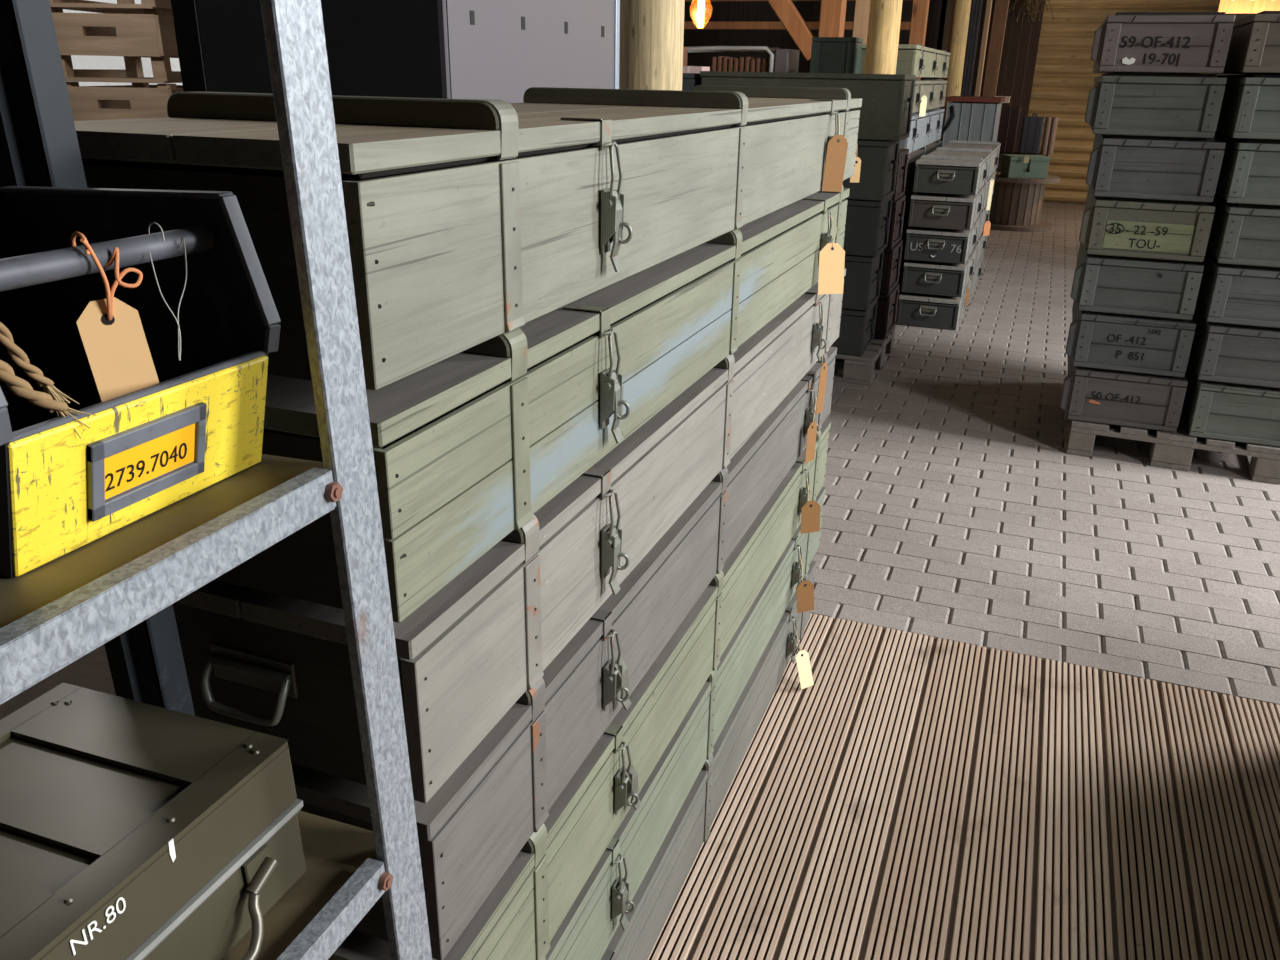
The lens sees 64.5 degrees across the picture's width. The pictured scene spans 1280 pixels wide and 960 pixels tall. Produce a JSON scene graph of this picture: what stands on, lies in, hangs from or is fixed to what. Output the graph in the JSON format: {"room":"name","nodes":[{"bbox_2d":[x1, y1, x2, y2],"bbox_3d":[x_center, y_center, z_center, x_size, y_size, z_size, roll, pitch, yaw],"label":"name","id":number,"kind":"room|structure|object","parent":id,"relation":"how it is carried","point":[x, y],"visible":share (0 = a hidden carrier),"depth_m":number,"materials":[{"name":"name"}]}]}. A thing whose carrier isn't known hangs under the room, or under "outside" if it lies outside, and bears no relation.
{"room":"military storage warehouse","nodes":[
{"label":"military storage warehouse","id":0,"kind":"room"},
{"bbox_2d":[63,0,181,85],"bbox_3d":[-2.509,-1.463,4.298,0.030,2.400,3.100,9,23,19],"label":"wall","id":1,"kind":"structure","parent":0,"point":[78,61],"depth_m":4.49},
{"bbox_2d":[0,202,1279,959],"bbox_3d":[0.520,-1.022,6.720,11.000,0.121,17.800,9,23,19],"label":"floor","id":2,"kind":"structure","parent":0,"point":[956,507],"depth_m":3.58,"materials":[{"name":"concrete"}]},
{"bbox_2d":[171,0,441,97],"bbox_3d":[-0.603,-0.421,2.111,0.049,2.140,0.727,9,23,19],"label":"tall cabinet","id":3,"kind":"object","parent":2,"relation":"on","point":[376,48],"visible":0.02,"depth_m":1.94,"materials":[{"name":"black metal"}]},
{"bbox_2d":[437,0,619,102],"bbox_3d":[-0.450,-0.752,2.930,0.426,2.130,1.000,9,23,19],"label":"tall cabinet","id":4,"kind":"object","parent":2,"relation":"on","point":[490,49],"visible":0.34,"depth_m":2.59,"materials":[{"name":"grey metal"}]},
{"bbox_2d":[619,0,684,90],"bbox_3d":[0.053,-2.223,3.098,0.226,4.791,0.223,9,23,19],"label":"log post","id":5,"kind":"object","parent":2,"relation":"on","point":[651,31],"visible":0.13,"depth_m":3.32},
{"bbox_2d":[687,46,799,72],"bbox_3d":[0.645,-2.428,7.816,0.986,1.676,0.382,9,23,19],"label":"tube rack","id":6,"kind":"object","parent":2,"relation":"on","point":[786,60],"visible":0.23,"depth_m":7.29,"materials":[{"name":"grey metal"}]},
{"bbox_2d":[818,0,846,36],"bbox_3d":[1.342,-3.694,6.823,0.150,4.790,0.150,9,23,19],"label":"timber post","id":7,"kind":"object","parent":2,"relation":"on","point":[832,12],"visible":0.02,"depth_m":6.96,"materials":[{"name":"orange wood"}]},
{"bbox_2d":[767,0,814,60],"bbox_3d":[0.880,-3.494,7.095,0.866,1.028,0.100,9,23,19],"label":"brace","id":8,"kind":"object","parent":7,"relation":"attached to","point":[786,11],"visible":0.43,"depth_m":7.08,"materials":[{"name":"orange wood"}]},
{"bbox_2d":[852,0,870,43],"bbox_3d":[1.609,-3.771,7.027,0.170,4.791,0.120,9,23,19],"label":"timber post","id":9,"kind":"object","parent":2,"relation":"on","point":[862,7],"visible":0.02,"depth_m":7.18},
{"bbox_2d":[833,326,894,384],"bbox_3d":[0.781,-0.784,5.781,1.200,0.144,0.800,9,23,19],"label":"pallet","id":10,"kind":"object","parent":2,"relation":"on","point":[857,369],"visible":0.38,"depth_m":5.29,"materials":[{"name":"brown wood"}]},
{"bbox_2d":[830,299,877,355],"bbox_3d":[0.754,-0.882,5.514,1.021,0.231,0.385,9,23,19],"label":"crate","id":11,"kind":"object","parent":10,"relation":"on","point":[857,327],"visible":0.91,"depth_m":5.22,"materials":[{"name":"paint"}]},
{"bbox_2d":[842,250,883,310],"bbox_3d":[0.764,-1.117,5.418,1.021,0.268,0.385,9,23,19],"label":"crate","id":12,"kind":"object","parent":11,"relation":"on","point":[862,280],"visible":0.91,"depth_m":5.13,"materials":[{"name":"paint"}]},
{"bbox_2d":[843,195,891,256],"bbox_3d":[0.782,-1.366,5.312,1.021,0.266,0.385,9,23,19],"label":"crate","id":13,"kind":"object","parent":12,"relation":"on","point":[867,225],"visible":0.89,"depth_m":5.02,"materials":[{"name":"paint"}]},
{"bbox_2d":[843,139,899,200],"bbox_3d":[0.793,-1.620,5.208,1.021,0.276,0.385,9,23,19],"label":"crate","id":14,"kind":"object","parent":13,"relation":"on","point":[879,158],"visible":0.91,"depth_m":4.92,"materials":[{"name":"paint"}]},
{"bbox_2d":[700,71,915,140],"bbox_3d":[0.840,-1.882,5.085,1.021,0.294,0.385,9,23,19],"label":"crate","id":15,"kind":"object","parent":14,"relation":"on","point":[886,110],"visible":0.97,"depth_m":4.83,"materials":[{"name":"paint"}]},
{"bbox_2d":[874,284,899,338],"bbox_3d":[0.954,-1.024,5.862,1.036,0.241,0.370,9,23,19],"label":"crate","id":16,"kind":"object","parent":10,"relation":"on","point":[887,305],"visible":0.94,"depth_m":5.57,"materials":[{"name":"paint"}]},
{"bbox_2d":[880,240,902,294],"bbox_3d":[0.954,-1.252,5.773,1.026,0.241,0.370,9,23,19],"label":"crate","id":17,"kind":"object","parent":16,"relation":"on","point":[890,271],"visible":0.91,"depth_m":5.49,"materials":[{"name":"paint"}]},
{"bbox_2d":[886,195,905,248],"bbox_3d":[0.953,-1.480,5.683,1.016,0.241,0.370,9,23,19],"label":"crate","id":18,"kind":"object","parent":17,"relation":"on","point":[898,206],"visible":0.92,"depth_m":5.49,"materials":[{"name":"paint"}]},
{"bbox_2d":[891,149,908,200],"bbox_3d":[0.953,-1.708,5.593,1.006,0.241,0.370,9,23,19],"label":"crate","id":19,"kind":"object","parent":18,"relation":"on","point":[903,157],"visible":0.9,"depth_m":5.44,"materials":[{"name":"paint"}]},
{"bbox_2d":[864,0,902,73],"bbox_3d":[1.379,-3.144,5.454,0.191,4.791,0.189,9,23,19],"label":"log post","id":20,"kind":"object","parent":2,"relation":"on","point":[884,15],"visible":0.22,"depth_m":5.65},
{"bbox_2d":[908,0,929,78],"bbox_3d":[2.304,-4.219,8.174,0.120,4.790,0.120,9,23,19],"label":"timber post","id":21,"kind":"object","parent":2,"relation":"on","point":[919,15],"visible":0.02,"depth_m":8.31,"materials":[{"name":"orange wood"}]},
{"bbox_2d":[896,250,984,329],"bbox_3d":[2.259,-1.457,7.439,0.406,0.206,2.302,9,23,19],"label":"wooden crate","id":22,"kind":"object","parent":2,"relation":"on","point":[914,309],"visible":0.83,"depth_m":6.49,"materials":[{"name":"wood"}]},
{"bbox_2d":[901,230,986,296],"bbox_3d":[2.274,-1.656,7.381,0.406,0.206,2.302,9,23,19],"label":"wooden crate","id":23,"kind":"object","parent":22,"relation":"on","point":[920,277],"visible":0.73,"depth_m":6.43,"materials":[{"name":"wood"}]},
{"bbox_2d":[904,199,991,263],"bbox_3d":[2.270,-1.848,7.301,0.406,0.206,2.302,9,23,19],"label":"wooden crate","id":24,"kind":"object","parent":23,"relation":"on","point":[922,243],"visible":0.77,"depth_m":6.35,"materials":[{"name":"wood"}]},
{"bbox_2d":[908,170,995,229],"bbox_3d":[2.274,-2.036,7.215,0.406,0.206,2.302,9,23,19],"label":"wooden crate","id":25,"kind":"object","parent":24,"relation":"on","point":[927,210],"visible":0.76,"depth_m":6.27,"materials":[{"name":"wood"}]},
{"bbox_2d":[913,140,1000,194],"bbox_3d":[2.285,-2.231,7.145,0.406,0.206,2.302,9,23,19],"label":"wooden crate","id":26,"kind":"object","parent":25,"relation":"on","point":[960,167],"visible":1,"depth_m":6.23,"materials":[{"name":"wood"}]},
{"bbox_2d":[939,0,970,144],"bbox_3d":[2.807,-4.418,8.692,0.162,4.791,0.158,9,23,19],"label":"log post","id":27,"kind":"object","parent":2,"relation":"on","point":[958,31],"visible":0.36,"depth_m":8.88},
{"bbox_2d":[648,613,1279,959],"bbox_3d":[1.090,1.434,0.533,4.061,0.050,4.612,9,23,19],"label":"deck","id":28,"kind":"object","parent":2,"relation":"on","point":[747,919],"visible":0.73,"depth_m":2.20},
{"bbox_2d":[0,0,431,959],"bbox_3d":[-0.547,0.286,0.317,0.390,2.209,1.230,9,23,19],"label":"shelving rack","id":29,"kind":"object","parent":28,"relation":"on","point":[118,590],"visible":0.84,"depth_m":0.69,"materials":[{"name":"metal"}]},
{"bbox_2d":[0,186,280,577],"bbox_3d":[-0.395,-0.077,0.646,0.232,0.195,0.222,9,23,19],"label":"storage bin","id":30,"kind":"object","parent":29,"relation":"on","point":[144,451],"visible":1,"depth_m":0.68,"materials":[{"name":"wood"}]},
{"bbox_2d":[0,322,78,415],"bbox_3d":[-0.338,-0.073,0.553,0.018,0.088,0.049,17,27,34],"label":"rope","id":31,"kind":"object","parent":30,"relation":"hanging from","point":[17,354],"visible":0.9,"depth_m":0.56,"materials":[{"name":"fabric"}]},
{"bbox_2d":[0,360,95,438],"bbox_3d":[-0.331,-0.058,0.543,0.061,0.084,0.016,-13,26,-31],"label":"rope","id":32,"kind":"object","parent":30,"relation":"on","point":[20,387],"visible":1,"depth_m":0.54,"materials":[{"name":"fabric"}]},
{"bbox_2d":[70,231,158,401],"bbox_3d":[-0.315,-0.092,0.611,0.041,0.112,0.027,-3,22,-10],"label":"price tag","id":33,"kind":"object","parent":30,"relation":"hanging from","point":[111,331],"visible":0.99,"depth_m":0.61,"materials":[{"name":"beige"}]},
{"bbox_2d":[148,222,186,360],"bbox_3d":[-0.300,-0.122,0.653,0.021,0.086,0.032,-8,24,-21],"label":"thread","id":34,"kind":"object","parent":30,"relation":"hanging from","point":[150,224],"visible":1,"depth_m":0.65},
{"bbox_2d":[0,682,305,959],"bbox_3d":[-0.423,0.303,0.664,0.263,0.134,0.364,9,23,19],"label":"metal box","id":35,"kind":"object","parent":29,"relation":"on","point":[130,829],"visible":1,"depth_m":0.71,"materials":[{"name":"green metal"}]},
{"bbox_2d":[601,560,815,959],"bbox_3d":[-0.021,0.625,2.139,0.409,0.208,2.014,9,23,19],"label":"wooden crate","id":36,"kind":"object","parent":28,"relation":"on","point":[656,895],"visible":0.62,"depth_m":2.06,"materials":[{"name":"paint"}]},
{"bbox_2d":[543,487,825,959],"bbox_3d":[-0.009,0.422,2.087,0.409,0.208,2.072,9,23,19],"label":"wooden crate","id":37,"kind":"object","parent":36,"relation":"on","point":[590,924],"visible":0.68,"depth_m":1.81,"materials":[{"name":"paint"}]},
{"bbox_2d":[328,421,830,959],"bbox_3d":[-0.007,0.234,1.998,0.409,0.208,2.037,9,23,19],"label":"wooden crate","id":38,"kind":"object","parent":37,"relation":"on","point":[519,919],"visible":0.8,"depth_m":1.49,"materials":[{"name":"paint"}]},
{"bbox_2d":[291,347,836,959],"bbox_3d":[-0.004,0.039,1.925,0.409,0.208,2.032,9,23,19],"label":"wooden crate","id":39,"kind":"object","parent":38,"relation":"on","point":[471,830],"visible":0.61,"depth_m":1.28,"materials":[{"name":"paint"}]},
{"bbox_2d":[172,268,845,803],"bbox_3d":[0.003,-0.156,1.852,0.409,0.208,2.060,9,23,19],"label":"wooden crate","id":40,"kind":"object","parent":39,"relation":"on","point":[273,664],"visible":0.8,"depth_m":1.05,"materials":[{"name":"paint"}]},
{"bbox_2d":[214,184,849,622],"bbox_3d":[-0.008,-0.334,1.736,0.409,0.208,2.014,9,23,19],"label":"wooden crate","id":41,"kind":"object","parent":40,"relation":"on","point":[468,445],"visible":0.54,"depth_m":1.04,"materials":[{"name":"paint"}]},
{"bbox_2d":[74,85,861,389],"bbox_3d":[0.006,-0.539,1.689,0.409,0.208,2.090,9,23,19],"label":"wooden crate","id":42,"kind":"object","parent":41,"relation":"on","point":[470,222],"visible":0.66,"depth_m":0.94,"materials":[{"name":"paint"}]},
{"bbox_2d":[822,115,847,191],"bbox_3d":[0.421,-0.707,2.200,0.031,0.159,0.057,19,28,38],"label":"price tag","id":43,"kind":"object","parent":42,"relation":"hanging from","point":[836,154],"visible":1,"depth_m":2.20,"materials":[{"name":"brown"}]},
{"bbox_2d":[850,152,860,182],"bbox_3d":[0.549,-0.804,2.573,0.024,0.095,0.005,-2,22,-7],"label":"price tag","id":44,"kind":"object","parent":42,"relation":"hanging from","point":[854,179],"visible":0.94,"depth_m":2.58,"materials":[{"name":"beige"}]},
{"bbox_2d":[818,215,844,294],"bbox_3d":[0.423,-0.506,2.280,0.062,0.166,0.059,-5,23,-15],"label":"price tag","id":45,"kind":"object","parent":41,"relation":"hanging from","point":[832,256],"visible":1,"depth_m":2.27,"materials":[{"name":"beige"}]},
{"bbox_2d":[815,313,827,414],"bbox_3d":[0.437,-0.281,2.436,0.007,0.257,0.069,13,25,27],"label":"price tag","id":46,"kind":"object","parent":40,"relation":"attached to","point":[823,371],"visible":1,"depth_m":2.46,"materials":[{"name":"brown"}]},
{"bbox_2d":[804,397,816,463],"bbox_3d":[0.415,-0.118,2.435,0.013,0.150,0.063,10,24,22],"label":"price tag","id":47,"kind":"object","parent":39,"relation":"hanging from","point":[812,429],"visible":1,"depth_m":2.44,"materials":[{"name":"brown"}]},
{"bbox_2d":[801,478,820,533],"bbox_3d":[0.423,0.066,2.496,0.048,0.127,0.058,9,23,19],"label":"price tag","id":48,"kind":"object","parent":38,"relation":"hanging from","point":[810,512],"visible":1,"depth_m":2.50,"materials":[{"name":"brown"}]},
{"bbox_2d":[797,556,813,612],"bbox_3d":[0.421,0.267,2.578,0.050,0.150,0.035,9,23,19],"label":"price tag","id":49,"kind":"object","parent":37,"relation":"hanging from","point":[805,589],"visible":1,"depth_m":2.59,"materials":[{"name":"brown"}]},
{"bbox_2d":[794,626,813,689],"bbox_3d":[0.414,0.464,2.642,0.040,0.144,0.082,-17,28,-37],"label":"price tag","id":50,"kind":"object","parent":36,"relation":"hanging from","point":[802,658],"visible":1,"depth_m":2.63,"materials":[{"name":"beige"}]},
{"bbox_2d":[960,0,982,95],"bbox_3d":[3.072,-3.740,9.552,0.100,2.900,0.040,9,23,19],"label":"metal sheet","id":51,"kind":"object","parent":2,"relation":"on","point":[976,5],"visible":0.29,"depth_m":9.42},
{"bbox_2d":[941,96,1004,145],"bbox_3d":[2.792,-2.582,8.715,0.439,1.325,0.644,9,23,19],"label":"wooden chest","id":52,"kind":"object","parent":2,"relation":"on","point":[967,118],"visible":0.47,"depth_m":8.29,"materials":[{"name":"grey paint"}]},
{"bbox_2d":[974,0,991,96],"bbox_3d":[3.368,-4.808,9.688,0.050,4.790,0.060,9,23,19],"label":"board","id":53,"kind":"object","parent":2,"relation":"on","point":[988,2],"visible":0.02,"depth_m":9.90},
{"bbox_2d":[982,0,1008,96],"bbox_3d":[3.525,-4.842,9.781,0.170,4.791,0.040,9,23,19],"label":"board","id":54,"kind":"object","parent":2,"relation":"on","point":[1000,13],"visible":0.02,"depth_m":10.00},
{"bbox_2d":[999,152,1047,156],"bbox_3d":[4.286,-3.456,11.854,0.800,0.700,0.500,9,23,19],"label":"work table","id":55,"kind":"object","parent":2,"relation":"on","point":[1000,154],"visible":0.05,"depth_m":11.54,"materials":[{"name":"brown wood"}]},
{"bbox_2d":[997,103,1021,153],"bbox_3d":[4.111,-4.021,11.590,0.400,0.536,0.228,9,23,19],"label":"suitcase","id":56,"kind":"object","parent":55,"relation":"on","point":[1009,122],"visible":0.44,"depth_m":11.47,"materials":[{"name":"black"}]},
{"bbox_2d":[1018,113,1044,154],"bbox_3d":[4.444,-3.928,11.510,0.220,0.435,0.228,9,23,19],"label":"suitcase","id":57,"kind":"object","parent":55,"relation":"on","point":[1032,127],"visible":0.99,"depth_m":11.42,"materials":[{"name":"black"}]},
{"bbox_2d":[1040,117,1058,154],"bbox_3d":[4.613,-3.877,11.436,0.134,0.400,0.076,9,23,19],"label":"roll","id":58,"kind":"object","parent":55,"relation":"on","point":[1050,128],"visible":1,"depth_m":11.41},
{"bbox_2d":[989,172,1059,231],"bbox_3d":[4.061,-3.015,10.969,0.820,0.532,0.820,9,23,19],"label":"drum","id":59,"kind":"object","parent":2,"relation":"on","point":[1016,203],"visible":0.73,"depth_m":10.75,"materials":[{"name":"brown wood"}]},
{"bbox_2d":[1000,154,1049,178],"bbox_3d":[4.043,-3.293,10.653,0.406,0.215,0.314,2,22,1],"label":"box","id":60,"kind":"object","parent":59,"relation":"on","point":[1013,165],"visible":0.98,"depth_m":10.54,"materials":[{"name":"green metal"}]},
{"bbox_2d":[1066,411,1279,484],"bbox_3d":[2.441,-0.314,4.687,0.800,0.144,1.200,10,24,22],"label":"pallet","id":61,"kind":"object","parent":2,"relation":"on","point":[1172,450],"visible":0.3,"depth_m":4.18,"materials":[{"name":"brown wood"}]},
{"bbox_2d":[1060,356,1187,431],"bbox_3d":[2.209,-0.535,4.713,0.456,0.229,1.184,9,23,19],"label":"crate","id":62,"kind":"object","parent":61,"relation":"on","point":[1105,396],"visible":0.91,"depth_m":4.21,"materials":[{"name":"paint"}]},
{"bbox_2d":[1066,301,1195,376],"bbox_3d":[2.199,-0.753,4.631,0.456,0.230,1.184,9,23,19],"label":"crate","id":63,"kind":"object","parent":62,"relation":"on","point":[1101,340],"visible":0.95,"depth_m":4.13,"materials":[{"name":"paint"}]},
{"bbox_2d":[1071,243,1203,319],"bbox_3d":[2.186,-0.970,4.552,0.456,0.224,1.184,9,23,19],"label":"crate","id":64,"kind":"object","parent":63,"relation":"on","point":[1164,288],"visible":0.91,"depth_m":4.05,"materials":[{"name":"paint"}]},
{"bbox_2d":[1079,186,1215,261],"bbox_3d":[2.184,-1.180,4.470,0.456,0.221,1.184,9,23,19],"label":"crate","id":65,"kind":"object","parent":64,"relation":"on","point":[1111,226],"visible":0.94,"depth_m":3.97,"materials":[{"name":"paint"}]},
{"bbox_2d":[1086,134,1225,201],"bbox_3d":[2.177,-1.392,4.389,0.456,0.227,1.184,9,23,19],"label":"crate","id":66,"kind":"object","parent":65,"relation":"on","point":[1123,166],"visible":0.92,"depth_m":3.89,"materials":[{"name":"paint"}]},
{"bbox_2d":[1084,72,1226,137],"bbox_3d":[2.140,-1.609,4.319,0.456,0.221,1.184,9,23,19],"label":"crate","id":67,"kind":"object","parent":66,"relation":"on","point":[1139,104],"visible":1,"depth_m":3.81,"materials":[{"name":"paint"}]},
{"bbox_2d":[1091,12,1235,73],"bbox_3d":[2.129,-1.812,4.244,0.456,0.205,1.183,9,23,19],"label":"crate","id":68,"kind":"object","parent":67,"relation":"on","point":[1125,42],"visible":1,"depth_m":3.74,"materials":[{"name":"paint"}]},
{"bbox_2d":[1182,357,1279,446],"bbox_3d":[2.651,-0.456,4.533,0.425,0.231,1.189,9,23,19],"label":"crate","id":69,"kind":"object","parent":61,"relation":"on","point":[1245,413],"visible":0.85,"depth_m":4.06,"materials":[{"name":"paint"}]},
{"bbox_2d":[1189,302,1279,387],"bbox_3d":[2.642,-0.676,4.450,0.425,0.228,1.189,9,23,19],"label":"crate","id":70,"kind":"object","parent":69,"relation":"on","point":[1220,352],"visible":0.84,"depth_m":3.98,"materials":[{"name":"paint"}]},
{"bbox_2d":[1197,249,1279,327],"bbox_3d":[2.631,-0.892,4.370,0.425,0.222,1.189,9,23,19],"label":"crate","id":71,"kind":"object","parent":70,"relation":"on","point":[1228,293],"visible":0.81,"depth_m":3.90,"materials":[{"name":"paint"}]},
{"bbox_2d":[1207,193,1279,266],"bbox_3d":[2.627,-1.102,4.288,0.425,0.219,1.189,9,23,19],"label":"crate","id":72,"kind":"object","parent":71,"relation":"on","point":[1240,234],"visible":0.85,"depth_m":3.83,"materials":[{"name":"paint"}]},
{"bbox_2d":[1214,131,1279,204],"bbox_3d":[2.616,-1.315,4.209,0.425,0.225,1.189,9,23,19],"label":"crate","id":73,"kind":"object","parent":72,"relation":"on","point":[1250,168],"visible":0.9,"depth_m":3.76,"materials":[{"name":"paint"}]},
{"bbox_2d":[1216,74,1279,139],"bbox_3d":[2.594,-1.530,4.134,0.425,0.219,1.189,9,23,19],"label":"crate","id":74,"kind":"object","parent":73,"relation":"on","point":[1250,107],"visible":0.88,"depth_m":3.69,"materials":[{"name":"paint"}]},
{"bbox_2d":[1205,11,1279,73],"bbox_3d":[2.583,-1.733,4.059,0.425,0.203,1.189,9,23,19],"label":"crate","id":75,"kind":"object","parent":74,"relation":"on","point":[1254,47],"visible":0.91,"depth_m":3.63,"materials":[{"name":"paint"}]},
{"bbox_3d":[-0.109,-1.342,5.715,0.559,1.191,0.380,9,23,19],"label":"crate","id":76,"kind":"object","parent":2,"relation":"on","visible":0},
{"bbox_2d":[682,73,702,90],"bbox_3d":[0.049,-2.011,5.386,0.629,0.283,0.380,9,23,19],"label":"crate","id":77,"kind":"object","parent":76,"relation":"on","point":[689,80],"visible":0.16,"depth_m":5.10,"materials":[{"name":"wood"}]},
{"bbox_3d":[-1.624,-0.067,3.799,0.365,0.202,0.520,2,22,1],"label":"crate","id":78,"kind":"object","parent":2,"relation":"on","visible":0},
{"bbox_3d":[-1.610,-0.258,3.727,0.365,0.202,0.520,2,22,2],"label":"crate","id":79,"kind":"object","parent":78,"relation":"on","visible":0},
{"bbox_3d":[-1.611,-0.448,3.654,0.365,0.203,0.520,2,22,2],"label":"crate","id":80,"kind":"object","parent":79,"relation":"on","visible":0},
{"bbox_3d":[-1.602,-0.636,3.575,0.365,0.202,0.520,2,22,2],"label":"crate","id":81,"kind":"object","parent":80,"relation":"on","visible":0},
{"bbox_3d":[-1.601,-0.825,3.498,0.365,0.202,0.520,2,22,2],"label":"crate","id":82,"kind":"object","parent":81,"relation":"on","visible":0},
{"bbox_3d":[-1.604,-1.015,3.425,0.365,0.202,0.520,2,22,1],"label":"crate","id":83,"kind":"object","parent":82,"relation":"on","visible":0},
{"bbox_2d":[66,82,182,120],"bbox_3d":[-1.593,-1.205,3.349,0.365,0.202,0.520,2,22,2],"label":"crate","id":84,"kind":"object","parent":83,"relation":"on","point":[136,100],"visible":0.17,"depth_m":3.09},
{"bbox_2d":[51,8,181,82],"bbox_3d":[-1.602,-1.396,3.277,0.365,0.202,0.520,1,22,1],"label":"crate","id":85,"kind":"object","parent":84,"relation":"on","point":[150,34],"visible":0.6,"depth_m":3.04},
{"bbox_2d":[49,0,172,16],"bbox_3d":[-1.590,-1.580,3.188,0.365,0.202,0.520,2,22,2],"label":"crate","id":86,"kind":"object","parent":85,"relation":"on","point":[122,6],"visible":0.43,"depth_m":3.02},
{"bbox_3d":[1.137,-1.541,6.408,0.320,1.086,0.279,9,23,19],"label":"wooden box","id":87,"kind":"object","parent":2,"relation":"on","visible":0},
{"bbox_2d":[810,37,862,73],"bbox_3d":[1.161,-2.328,6.088,0.260,0.596,0.239,9,23,19],"label":"wooden box","id":88,"kind":"object","parent":87,"relation":"on","point":[828,54],"visible":0.34,"depth_m":5.92,"materials":[{"name":"green paint"}]},
{"bbox_3d":[0.088,-1.573,6.281,0.620,1.215,0.400,9,23,19],"label":"wooden box","id":89,"kind":"object","parent":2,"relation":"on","visible":0},
{"bbox_2d":[683,66,709,72],"bbox_3d":[0.301,-2.263,5.948,0.170,0.301,0.152,9,23,19],"label":"carton","id":90,"kind":"object","parent":89,"relation":"on","point":[686,69],"visible":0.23,"depth_m":5.83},
{"bbox_2d":[683,0,947,78],"bbox_3d":[0.664,-5.655,11.663,5.600,4.800,0.036,9,23,19],"label":"wall","id":91,"kind":"structure","parent":0,"point":[727,11],"depth_m":11.54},
{"bbox_2d":[901,215,909,248],"bbox_3d":[1.855,-1.922,7.468,0.379,0.206,2.302,9,23,19],"label":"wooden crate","id":92,"kind":"object","parent":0,"point":[905,222],"visible":0.02,"depth_m":6.82,"materials":[{"name":"wood"}]},
{"bbox_2d":[904,182,914,217],"bbox_3d":[1.853,-2.108,7.376,0.379,0.206,2.302,9,23,19],"label":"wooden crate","id":93,"kind":"object","parent":92,"relation":"on","point":[909,189],"visible":0.02,"depth_m":6.74,"materials":[{"name":"wood"}]},
{"bbox_2d":[905,140,942,186],"bbox_3d":[1.852,-2.297,7.290,0.379,0.206,2.302,9,23,19],"label":"wooden crate","id":94,"kind":"object","parent":93,"relation":"on","point":[913,156],"visible":0.19,"depth_m":6.80,"materials":[{"name":"wood"}]},
{"bbox_2d":[899,108,944,153],"bbox_3d":[1.848,-2.485,7.154,0.414,0.232,2.013,9,23,19],"label":"box","id":95,"kind":"object","parent":94,"relation":"on","point":[925,130],"visible":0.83,"depth_m":6.95,"materials":[{"name":"wood"}]},
{"bbox_2d":[912,79,946,112],"bbox_3d":[1.841,-2.682,7.045,0.414,0.196,2.013,9,23,19],"label":"box","id":96,"kind":"object","parent":95,"relation":"on","point":[934,90],"visible":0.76,"depth_m":6.94,"materials":[{"name":"wood"}]},
{"bbox_2d":[859,44,949,77],"bbox_3d":[1.833,-2.859,6.944,0.414,0.186,2.013,9,23,19],"label":"box","id":97,"kind":"object","parent":96,"relation":"on","point":[918,60],"visible":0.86,"depth_m":6.20,"materials":[{"name":"wood"}]},
{"bbox_2d":[933,0,994,108],"bbox_3d":[3.906,-5.625,11.736,0.500,4.800,2.500,9,23,19],"label":"wall","id":98,"kind":"structure","parent":0,"point":[949,8],"depth_m":12.82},
{"bbox_2d":[1008,0,1053,21],"bbox_3d":[4.495,-5.481,11.600,0.521,0.457,0.213,9,23,19],"label":"plants","id":99,"kind":"object","parent":98,"relation":"hanging from","point":[1037,4],"visible":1,"depth_m":11.62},
{"bbox_2d":[996,0,1044,171],"bbox_3d":[4.523,-5.669,11.887,0.436,4.790,0.040,9,23,19],"label":"panel","id":100,"kind":"object","parent":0,"point":[1026,29],"visible":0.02,"depth_m":12.12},
{"bbox_2d":[1002,0,1218,203],"bbox_3d":[6.525,-5.694,12.018,4.170,4.805,0.140,9,23,19],"label":"wall","id":101,"kind":"structure","parent":0,"point":[1063,80],"depth_m":12.72,"materials":[{"name":"brown wood"}]},
{"bbox_3d":[0.678,-5.523,4.824,10.400,0.050,17.500,9,23,19],"label":"ceiling","id":102,"kind":"structure","parent":0,"visible":0},
{"bbox_2d":[689,0,711,28],"bbox_3d":[0.406,-4.264,5.837,0.145,3.050,0.145,9,23,19],"label":"pendant lamp","id":103,"kind":"object","parent":102,"relation":"hanging from","point":[700,10],"visible":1,"depth_m":6.32,"materials":[{"name":"orange glass"}]},
{"bbox_3d":[-4.097,-4.035,7.412,0.036,4.800,17.300,9,23,19],"label":"wall","id":104,"kind":"structure","parent":0,"visible":0},
{"bbox_2d":[685,0,854,1],"bbox_3d":[-0.052,-4.839,10.187,5.510,0.070,0.050,9,23,19],"label":"rail","id":105,"kind":"object","parent":104,"relation":"attached to","point":[685,0],"visible":0.02,"depth_m":9.80,"materials":[{"name":"red wood"}]},
{"bbox_2d":[684,22,909,29],"bbox_3d":[-0.056,-4.607,10.280,5.510,0.070,0.050,9,23,19],"label":"rail","id":106,"kind":"object","parent":104,"relation":"attached to","point":[687,25],"visible":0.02,"depth_m":9.84,"materials":[{"name":"red wood"}]},
{"bbox_3d":[5.406,-2.504,4.030,0.040,4.800,17.296,9,23,19],"label":"wall","id":107,"kind":"structure","parent":0,"visible":0},
{"bbox_2d":[1217,0,1279,13],"bbox_3d":[6.747,-4.612,9.905,1.970,0.220,0.060,9,23,19],"label":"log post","id":108,"kind":"structure","parent":107,"relation":"attached to","point":[1228,6],"depth_m":10.12,"materials":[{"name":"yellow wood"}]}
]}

